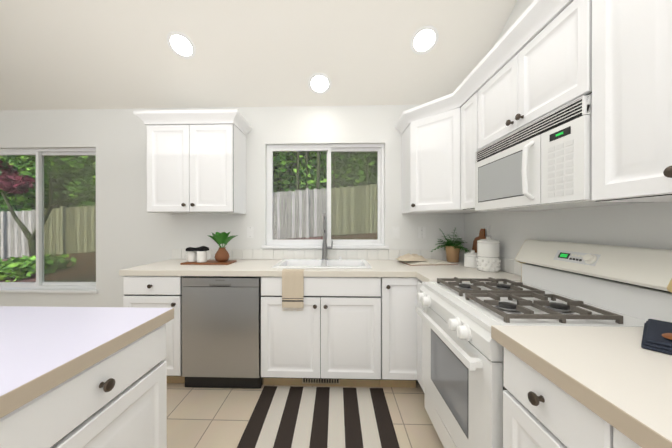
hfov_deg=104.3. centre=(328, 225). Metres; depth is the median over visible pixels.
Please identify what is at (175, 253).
backsplash
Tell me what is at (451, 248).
potted plant
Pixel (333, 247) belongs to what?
window sill
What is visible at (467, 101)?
upper cabinet
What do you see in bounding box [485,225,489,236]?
outlet
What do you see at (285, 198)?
fence
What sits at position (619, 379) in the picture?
countertop
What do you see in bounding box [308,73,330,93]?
recessed light
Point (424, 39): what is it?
recessed light
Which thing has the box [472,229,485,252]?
paddle cutting board
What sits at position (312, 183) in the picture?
tree
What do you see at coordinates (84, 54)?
ceiling
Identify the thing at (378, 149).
kitchen window
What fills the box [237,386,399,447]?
rug
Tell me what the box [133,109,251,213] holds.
upper cabinet
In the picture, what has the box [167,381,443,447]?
floor
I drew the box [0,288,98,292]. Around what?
window sill
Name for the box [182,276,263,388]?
dishwasher
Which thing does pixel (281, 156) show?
tree
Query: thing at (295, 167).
tree
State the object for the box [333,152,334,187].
trunk
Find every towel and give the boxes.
[282,269,303,310]
[641,319,671,354]
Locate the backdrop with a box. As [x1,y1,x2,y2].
[15,152,352,218]
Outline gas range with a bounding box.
[416,240,671,447]
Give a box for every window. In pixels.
[0,148,95,288]
[267,144,383,244]
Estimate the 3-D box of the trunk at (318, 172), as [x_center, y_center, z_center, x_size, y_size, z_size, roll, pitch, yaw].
[-0.446,-3.995,10.679,0.202,9.002,0.156,0,0,-10]
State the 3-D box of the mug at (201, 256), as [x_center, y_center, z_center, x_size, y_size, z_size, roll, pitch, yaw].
[-1.113,0.275,2.325,0.111,0.100,0.084,0,0,2]
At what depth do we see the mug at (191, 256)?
2.33 m
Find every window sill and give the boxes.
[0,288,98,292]
[262,245,388,248]
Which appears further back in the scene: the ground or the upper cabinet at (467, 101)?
the ground
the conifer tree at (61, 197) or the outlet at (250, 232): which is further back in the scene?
the conifer tree at (61, 197)
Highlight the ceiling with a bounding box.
[0,0,516,109]
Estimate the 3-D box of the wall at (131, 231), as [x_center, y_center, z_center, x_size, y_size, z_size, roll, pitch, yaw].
[-1.680,-0.086,2.731,6.350,2.710,0.160,0,0,2]
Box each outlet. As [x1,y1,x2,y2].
[247,227,253,237]
[418,227,425,237]
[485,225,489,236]
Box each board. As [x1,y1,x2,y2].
[180,260,236,264]
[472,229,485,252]
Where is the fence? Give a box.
[0,184,376,258]
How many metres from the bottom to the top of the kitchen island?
0.885 m
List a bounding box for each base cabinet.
[123,276,184,382]
[261,280,382,386]
[371,277,414,387]
[415,277,424,393]
[503,347,641,447]
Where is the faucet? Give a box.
[321,213,332,259]
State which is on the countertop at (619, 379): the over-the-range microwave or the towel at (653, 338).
the towel at (653, 338)
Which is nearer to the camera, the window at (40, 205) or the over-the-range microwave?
the over-the-range microwave
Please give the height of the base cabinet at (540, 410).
0.884 m
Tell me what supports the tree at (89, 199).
on the ground
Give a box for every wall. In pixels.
[0,105,463,306]
[464,0,671,317]
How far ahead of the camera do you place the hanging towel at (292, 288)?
1.96 m
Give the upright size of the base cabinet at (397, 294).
0.884 m
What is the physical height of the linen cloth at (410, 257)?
0.059 m
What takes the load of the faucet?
on the countertop at (264, 268)
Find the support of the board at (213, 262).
on the countertop at (264, 268)
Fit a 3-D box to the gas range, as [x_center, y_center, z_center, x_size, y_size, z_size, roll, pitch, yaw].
[0.903,0.681,1.275,0.751,1.184,0.760,0,0,2]
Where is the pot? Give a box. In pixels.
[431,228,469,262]
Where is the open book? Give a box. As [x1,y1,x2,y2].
[399,258,457,265]
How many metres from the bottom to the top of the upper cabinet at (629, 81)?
0.840 m
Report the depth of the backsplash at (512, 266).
1.87 m
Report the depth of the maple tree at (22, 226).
6.34 m
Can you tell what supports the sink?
in the countertop at (264, 268)
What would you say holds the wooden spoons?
on the towel at (653, 338)
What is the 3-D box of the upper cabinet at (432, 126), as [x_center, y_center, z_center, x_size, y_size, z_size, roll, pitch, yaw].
[0.854,-0.555,2.110,0.300,0.866,0.301,0,0,2]
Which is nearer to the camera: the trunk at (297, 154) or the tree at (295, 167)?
the trunk at (297, 154)
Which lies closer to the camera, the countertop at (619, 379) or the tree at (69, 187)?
the countertop at (619, 379)
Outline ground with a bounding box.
[0,229,376,281]
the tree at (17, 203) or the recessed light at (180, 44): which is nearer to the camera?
the recessed light at (180, 44)
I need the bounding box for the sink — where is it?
[272,256,371,268]
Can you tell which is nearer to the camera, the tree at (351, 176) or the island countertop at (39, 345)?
the island countertop at (39, 345)
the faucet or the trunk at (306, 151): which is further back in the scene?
the trunk at (306, 151)
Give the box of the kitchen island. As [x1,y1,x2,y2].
[0,318,173,447]
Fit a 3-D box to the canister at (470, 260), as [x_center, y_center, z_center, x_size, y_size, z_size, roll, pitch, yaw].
[1.183,0.270,2.143,0.128,0.140,0.127,0,0,2]
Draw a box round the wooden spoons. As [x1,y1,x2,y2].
[662,333,671,339]
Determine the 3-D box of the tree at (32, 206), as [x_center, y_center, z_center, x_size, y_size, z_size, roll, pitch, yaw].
[-15.306,-1.014,13.560,3.054,4.986,3.288,0,0,2]
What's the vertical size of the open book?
0.023 m
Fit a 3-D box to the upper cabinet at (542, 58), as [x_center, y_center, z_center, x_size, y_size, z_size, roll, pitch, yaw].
[1.131,-0.710,1.336,0.323,0.435,0.763,0,0,2]
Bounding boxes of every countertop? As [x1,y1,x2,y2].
[0,306,173,409]
[119,259,520,281]
[491,325,671,447]
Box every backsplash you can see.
[171,249,462,259]
[464,250,521,275]
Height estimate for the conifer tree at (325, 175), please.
20.949 m
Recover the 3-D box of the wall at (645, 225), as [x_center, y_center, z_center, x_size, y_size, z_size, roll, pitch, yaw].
[1.332,-0.924,-0.088,0.160,4.400,5.290,0,0,2]
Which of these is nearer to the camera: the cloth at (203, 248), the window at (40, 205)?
the cloth at (203, 248)
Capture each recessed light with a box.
[167,31,195,58]
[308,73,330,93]
[410,25,438,53]
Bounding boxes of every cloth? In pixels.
[186,246,208,250]
[395,253,427,260]
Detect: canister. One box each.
[464,250,477,267]
[476,236,500,271]
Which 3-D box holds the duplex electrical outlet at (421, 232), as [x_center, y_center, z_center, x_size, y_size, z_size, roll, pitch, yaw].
[0.920,0.066,2.568,0.070,0.114,0.009,0,0,2]
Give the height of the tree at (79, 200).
5.124 m
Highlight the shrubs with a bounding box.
[0,254,76,281]
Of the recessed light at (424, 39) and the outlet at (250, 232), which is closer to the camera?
the recessed light at (424, 39)
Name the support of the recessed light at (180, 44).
in the ceiling
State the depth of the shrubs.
4.78 m
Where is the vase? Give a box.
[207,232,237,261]
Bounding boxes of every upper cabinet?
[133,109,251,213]
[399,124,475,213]
[407,92,462,211]
[459,84,486,211]
[475,0,590,151]
[587,0,671,201]
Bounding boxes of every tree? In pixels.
[0,155,95,256]
[0,156,59,211]
[0,166,60,210]
[13,160,73,208]
[57,157,95,206]
[61,156,95,206]
[84,157,95,206]
[273,152,313,234]
[283,151,315,217]
[292,151,350,228]
[299,152,346,228]
[335,152,372,222]
[344,152,376,183]
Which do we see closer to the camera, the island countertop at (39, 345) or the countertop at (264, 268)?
the island countertop at (39, 345)
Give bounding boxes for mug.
[184,251,196,261]
[197,251,210,262]
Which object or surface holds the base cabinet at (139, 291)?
on the floor
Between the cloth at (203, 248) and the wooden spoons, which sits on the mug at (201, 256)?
the cloth at (203, 248)
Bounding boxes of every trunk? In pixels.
[296,152,298,189]
[306,151,307,187]
[316,151,319,188]
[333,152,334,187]
[365,152,368,228]
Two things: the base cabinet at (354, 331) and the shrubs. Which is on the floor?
the base cabinet at (354, 331)
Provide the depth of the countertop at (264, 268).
1.99 m
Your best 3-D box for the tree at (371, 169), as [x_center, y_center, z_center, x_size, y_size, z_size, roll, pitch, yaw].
[2.227,-3.388,11.563,3.326,7.370,4.222,0,0,2]
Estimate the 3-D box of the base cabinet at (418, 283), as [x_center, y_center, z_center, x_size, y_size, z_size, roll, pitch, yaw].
[0.983,0.829,1.809,0.648,0.884,0.302,0,0,2]
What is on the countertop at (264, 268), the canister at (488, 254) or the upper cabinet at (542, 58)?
the canister at (488, 254)
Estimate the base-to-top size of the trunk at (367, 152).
9.002 m
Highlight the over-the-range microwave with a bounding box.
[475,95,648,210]

